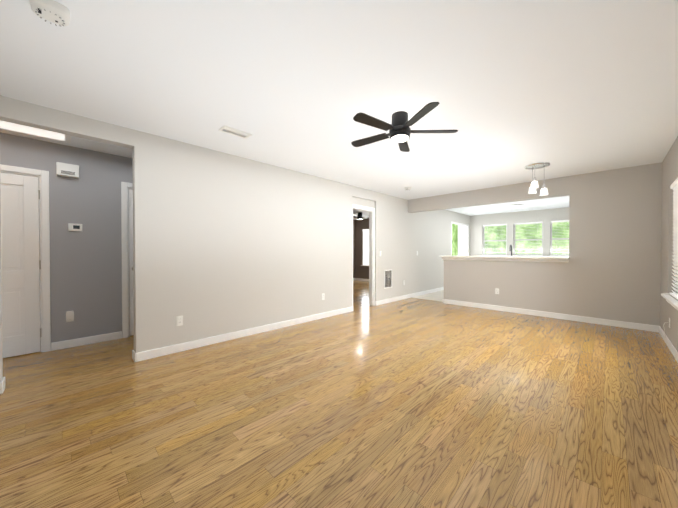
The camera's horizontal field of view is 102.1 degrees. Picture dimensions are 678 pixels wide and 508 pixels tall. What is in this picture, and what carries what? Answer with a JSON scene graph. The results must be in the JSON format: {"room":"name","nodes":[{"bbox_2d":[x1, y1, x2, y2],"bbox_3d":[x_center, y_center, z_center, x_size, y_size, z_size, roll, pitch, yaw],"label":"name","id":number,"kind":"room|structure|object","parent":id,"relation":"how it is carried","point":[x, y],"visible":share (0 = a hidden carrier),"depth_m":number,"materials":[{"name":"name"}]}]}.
{"room":"empty living room","nodes":[
{"label":"empty living room","id":0,"kind":"room"},
{"bbox_2d":[0,132,132,342],"bbox_3d":[-3.124,-0.088,3.545,0.120,2.440,3.990,1,1,45],"label":"wall","id":1,"kind":"structure","parent":0,"point":[86,274],"depth_m":3.40,"materials":[{"name":"grey paint"}]},
{"bbox_2d":[0,172,41,357],"bbox_3d":[-3.692,0.126,2.866,0.102,2.002,0.780,1,1,45],"label":"hall door","id":2,"kind":"structure","parent":1,"relation":"in","point":[20,269],"depth_m":3.05,"materials":[{"name":"white wood"}]},
{"bbox_2d":[0,164,50,351],"bbox_3d":[-3.742,0.090,2.906,0.136,2.097,0.934,1,1,45],"label":"door frame","id":3,"kind":"structure","parent":1,"relation":"attached to","point":[44,233],"depth_m":3.16,"materials":[{"name":"white wood"}]},
{"bbox_2d":[56,162,78,177],"bbox_3d":[-3.248,-1.006,3.286,0.053,0.156,0.196,1,1,45],"label":"door chime","id":4,"kind":"object","parent":1,"relation":"attached to","point":[67,170],"visible":1,"depth_m":3.27,"materials":[{"name":"white plastic"}]},
{"bbox_2d":[66,311,73,321],"bbox_3d":[-3.246,0.755,3.309,0.048,0.132,0.070,1,1,45],"label":"outlet","id":5,"kind":"object","parent":1,"relation":"attached to","point":[69,316],"visible":1,"depth_m":3.30,"materials":[{"name":"white plastic"}]},
{"bbox_2d":[68,223,81,230],"bbox_3d":[-3.216,-0.326,3.345,0.026,0.092,0.124,1,1,45],"label":"thermostat","id":6,"kind":"object","parent":1,"relation":"attached to","point":[74,227],"visible":1,"depth_m":3.33,"materials":[{"name":"white plastic"}]},
{"bbox_2d":[51,331,121,350],"bbox_3d":[-3.141,1.086,3.444,0.013,0.095,0.655,1,1,45],"label":"baseboard","id":7,"kind":"structure","parent":1,"relation":"attached to","point":[83,341],"depth_m":3.41,"materials":[{"name":"white wood"}]},
{"bbox_2d":[121,182,132,337],"bbox_3d":[-2.624,0.079,4.044,0.136,2.097,0.934,1,1,45],"label":"door frame","id":8,"kind":"structure","parent":1,"relation":"attached to","point":[125,186],"depth_m":3.69,"materials":[{"name":"white wood"}]},
{"bbox_2d":[128,189,133,335],"bbox_3d":[-2.574,0.115,4.004,0.102,2.002,0.780,1,1,45],"label":"hall door","id":9,"kind":"structure","parent":1,"relation":"in","point":[131,308],"depth_m":3.75,"materials":[{"name":"white wood"}]},
{"bbox_2d":[0,95,469,382],"bbox_3d":[0.880,-0.112,6.042,0.120,2.440,11.015,1,1,45],"label":"wall","id":10,"kind":"structure","parent":0,"point":[224,243],"depth_m":3.67,"materials":[{"name":"grey paint"}]},
{"bbox_2d":[176,315,182,325],"bbox_3d":[-1.850,0.776,3.182,0.007,0.114,0.070,1,1,45],"label":"electrical outlet","id":11,"kind":"object","parent":10,"relation":"attached to","point":[179,320],"visible":1,"depth_m":3.18,"materials":[{"name":"white plastic"}]},
{"bbox_2d":[133,306,352,361],"bbox_3d":[-0.941,1.079,4.116,0.026,0.095,3.456,1,1,45],"label":"baseboard","id":12,"kind":"structure","parent":10,"relation":"attached to","point":[155,353],"depth_m":3.57,"materials":[{"name":"white wood"}]},
{"bbox_2d":[352,204,374,305],"bbox_3d":[0.465,0.063,5.662,0.115,2.097,0.770,1,1,45],"label":"door frame","id":13,"kind":"structure","parent":10,"relation":"attached to","point":[371,210],"depth_m":5.86,"materials":[{"name":"white wood"}]},
{"bbox_2d":[384,269,391,288],"bbox_3d":[1.110,0.561,6.193,0.009,0.420,0.320,1,1,45],"label":"air vent","id":14,"kind":"object","parent":10,"relation":"in","point":[387,278],"visible":1,"depth_m":6.19,"materials":[{"name":"white plastic"}]},
{"bbox_2d":[375,287,443,305],"bbox_3d":[2.168,1.048,7.278,0.026,0.095,3.943,1,1,45],"label":"baseboard","id":15,"kind":"structure","parent":10,"relation":"attached to","point":[394,299],"depth_m":6.74,"materials":[{"name":"white wood"}]},
{"bbox_2d":[451,221,468,255],"bbox_3d":[4.081,0.017,9.252,0.044,2.116,1.566,1,1,45],"label":"window","id":16,"kind":"structure","parent":10,"relation":"attached to","point":[459,238],"depth_m":9.25,"materials":[{"name":"white glass"}]},
{"bbox_2d":[0,280,677,507],"bbox_3d":[0.974,1.162,5.594,13.000,0.100,14.500,1,1,45],"label":"floor","id":17,"kind":"structure","parent":0,"point":[413,403],"depth_m":1.91,"materials":[{"name":"brown wood"}]},
{"bbox_2d":[411,290,443,301],"bbox_3d":[5.336,1.103,6.341,5.828,0.004,4.113,1,1,45],"label":"kitchen tile floor","id":18,"kind":"structure","parent":17,"relation":"on","point":[437,296],"depth_m":7.06,"materials":[{"name":"beige tile"}]},
{"bbox_2d":[0,0,677,219],"bbox_3d":[0.974,-1.388,5.569,13.000,0.120,14.500,1,1,45],"label":"ceiling","id":19,"kind":"structure","parent":0,"point":[514,88],"depth_m":2.04,"materials":[{"name":"white paint"}]},
{"bbox_2d":[0,121,70,142],"bbox_3d":[-3.182,-1.290,2.686,0.640,0.018,0.800,1,1,45],"label":"ceiling light panel","id":20,"kind":"object","parent":19,"relation":"attached to","point":[17,128],"visible":0.42,"depth_m":2.90,"materials":[{"name":"white plastic"}]},
{"bbox_2d":[29,0,69,26],"bbox_3d":[-1.508,-1.259,1.433,0.147,0.055,0.147,1,1,45],"label":"smoke detector","id":21,"kind":"object","parent":19,"relation":"attached to","point":[53,11],"visible":1,"depth_m":1.42,"materials":[{"name":"white plastic"}]},
{"bbox_2d":[219,125,251,138],"bbox_3d":[-1.104,-1.298,2.928,0.150,0.008,0.300,1,1,45],"label":"ceiling vent","id":22,"kind":"object","parent":19,"relation":"in","point":[234,132],"visible":1,"depth_m":2.92,"materials":[{"name":"white plastic"}]},
{"bbox_2d":[353,212,366,219],"bbox_3d":[0.686,-1.248,9.012,1.108,0.226,1.102,1,1,45],"label":"fan","id":23,"kind":"object","parent":19,"relation":"hanging from","point":[359,217],"visible":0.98,"depth_m":8.97,"materials":[{"name":"black metal"}]},
{"bbox_2d":[351,102,457,151],"bbox_3d":[0.537,-1.185,2.566,1.006,0.226,1.014,1,1,45],"label":"ceiling fan","id":24,"kind":"object","parent":19,"relation":"hanging from","point":[399,129],"visible":1,"depth_m":2.49,"materials":[{"name":"black metal"}]},
{"bbox_2d":[509,204,523,207],"bbox_3d":[4.881,-1.311,7.548,0.347,0.070,0.347,1,1,45],"label":"kitchen ceiling light","id":25,"kind":"object","parent":19,"relation":"attached to","point":[516,205],"visible":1,"depth_m":7.44,"materials":[{"name":"white plastic"}]},
{"bbox_2d":[525,162,549,195],"bbox_3d":[2.924,-1.087,4.047,0.308,0.450,0.308,1,1,45],"label":"dining chandelier","id":26,"kind":"object","parent":19,"relation":"hanging from","point":[534,166],"visible":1,"depth_m":4.00,"materials":[{"name":"white glass"}]},
{"bbox_2d":[353,220,354,277],"bbox_3d":[-1.239,-0.144,9.264,0.120,2.440,5.490,1,1,45],"label":"wall","id":27,"kind":"structure","parent":0,"point":[353,248],"depth_m":11.05,"materials":[{"name":"brown paint"}]},
{"bbox_2d":[355,218,368,278],"bbox_3d":[1.987,-0.149,9.857,3.650,2.440,0.120,1,1,45],"label":"wall","id":28,"kind":"structure","parent":0,"point":[360,270],"depth_m":10.89,"materials":[{"name":"brown paint"}]},
{"bbox_2d":[355,278,368,280],"bbox_3d":[1.947,1.024,9.815,3.608,0.095,0.013,1,1,45],"label":"baseboard","id":29,"kind":"structure","parent":28,"relation":"attached to","point":[360,279],"depth_m":10.84,"materials":[{"name":"white wood"}]},
{"bbox_2d":[470,207,568,255],"bbox_3d":[6.198,-0.136,8.453,4.325,2.440,0.120,1,1,45],"label":"wall","id":30,"kind":"structure","parent":0,"point":[546,217],"depth_m":8.93,"materials":[{"name":"grey paint"}]},
{"bbox_2d":[483,225,506,254],"bbox_3d":[5.327,-0.479,9.354,0.753,1.048,0.048,1,1,45],"label":"window","id":31,"kind":"structure","parent":30,"relation":"in","point":[494,240],"depth_m":9.35,"materials":[{"name":"white plastic"}]},
{"bbox_2d":[483,224,506,252],"bbox_3d":[5.286,-0.480,9.312,0.739,1.040,0.056,1,1,45],"label":"window blind","id":32,"kind":"object","parent":31,"relation":"attached to","point":[496,225],"visible":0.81,"depth_m":9.29,"materials":[{"name":"white plastic"}]},
{"bbox_2d":[514,223,542,255],"bbox_3d":[6.002,-0.473,8.689,0.788,1.048,0.048,1,1,45],"label":"window","id":33,"kind":"structure","parent":30,"relation":"in","point":[519,254],"depth_m":8.70,"materials":[{"name":"white plastic"}]},
{"bbox_2d":[514,222,542,255],"bbox_3d":[5.962,-0.474,8.648,0.774,1.040,0.056,1,1,45],"label":"window blind","id":34,"kind":"object","parent":33,"relation":"attached to","point":[531,223],"visible":1,"depth_m":8.61,"materials":[{"name":"white plastic"}]},
{"bbox_2d":[550,222,568,254],"bbox_3d":[6.685,-0.467,8.018,0.793,1.048,0.048,1,1,45],"label":"window","id":35,"kind":"structure","parent":30,"relation":"in","point":[551,238],"depth_m":8.21,"materials":[{"name":"white plastic"}]},
{"bbox_2d":[550,220,568,255],"bbox_3d":[6.645,-0.467,7.977,0.779,1.040,0.056,1,1,45],"label":"window blind","id":36,"kind":"object","parent":35,"relation":"attached to","point":[566,221],"visible":0.56,"depth_m":8.08,"materials":[{"name":"white plastic"}]},
{"bbox_2d":[408,162,661,325],"bbox_3d":[3.215,-0.106,5.418,4.085,2.440,0.150,1,1,45],"label":"wall","id":37,"kind":"structure","parent":0,"point":[614,244],"depth_m":4.47,"materials":[{"name":"grey paint"}]},
{"bbox_2d":[439,255,568,258],"bbox_3d":[3.199,0.061,5.520,2.221,0.040,0.470,1,1,45],"label":"countertop","id":38,"kind":"structure","parent":37,"relation":"on","point":[516,257],"depth_m":5.14,"materials":[{"name":"white stone"}]},
{"bbox_2d":[442,257,568,261],"bbox_3d":[3.107,0.109,5.406,2.191,0.050,0.022,1,1,45],"label":"trim","id":39,"kind":"structure","parent":37,"relation":"attached to","point":[529,260],"depth_m":5.25,"materials":[{"name":"white"}]},
{"bbox_2d":[443,299,657,331],"bbox_3d":[3.471,1.070,5.064,3.170,0.095,0.013,1,1,45],"label":"baseboard","id":40,"kind":"structure","parent":37,"relation":"attached to","point":[654,328],"depth_m":4.70,"materials":[{"name":"white wood"}]},
{"bbox_2d":[660,136,677,350],"bbox_3d":[3.878,-0.084,3.094,0.120,2.440,11.015,1,1,45],"label":"wall","id":41,"kind":"structure","parent":0,"point":[669,178],"depth_m":3.45,"materials":[{"name":"grey paint"}]},
{"bbox_2d":[658,326,677,361],"bbox_3d":[2.334,1.103,1.630,0.013,0.095,6.505,1,1,45],"label":"baseboard","id":42,"kind":"structure","parent":41,"relation":"attached to","point":[673,350],"depth_m":3.26,"materials":[{"name":"white wood"}]},
{"bbox_2d":[661,293,677,309],"bbox_3d":[3.489,0.554,2.779,0.125,0.088,1.910,1,1,45],"label":"window sill","id":43,"kind":"structure","parent":41,"relation":"attached to","point":[672,301],"depth_m":3.06,"materials":[{"name":"white wood"}]},
{"bbox_3d":[1.326,-0.261,10.553,0.968,1.408,0.048,1,1,45],"label":"window","id":44,"kind":"structure","parent":0,"visible":0},
{"bbox_2d":[362,229,368,264],"bbox_3d":[1.286,-0.262,10.512,0.954,1.400,0.056,1,1,45],"label":"window blind","id":45,"kind":"object","parent":44,"relation":"attached to","point":[366,246],"visible":0.4,"depth_m":10.73,"materials":[{"name":"white plastic"}]},
{"bbox_3d":[3.552,-0.170,2.709,0.043,1.358,1.818,1,1,45],"label":"window","id":46,"kind":"structure","parent":0,"visible":0},
{"bbox_2d":[670,178,677,298],"bbox_3d":[3.828,-0.174,3.076,0.056,1.350,0.895,1,1,45],"label":"window blind","id":47,"kind":"object","parent":46,"relation":"attached to","point":[674,185],"visible":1,"depth_m":3.26,"materials":[{"name":"white plastic"}]},
{"label":"outside","id":48,"kind":"structure","parent":0,"visible":0},
{"bbox_2d":[485,222,568,255],"bbox_3d":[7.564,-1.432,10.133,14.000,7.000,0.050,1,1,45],"label":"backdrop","id":49,"kind":"structure","parent":48,"point":[535,236],"depth_m":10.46,"materials":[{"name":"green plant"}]}
]}

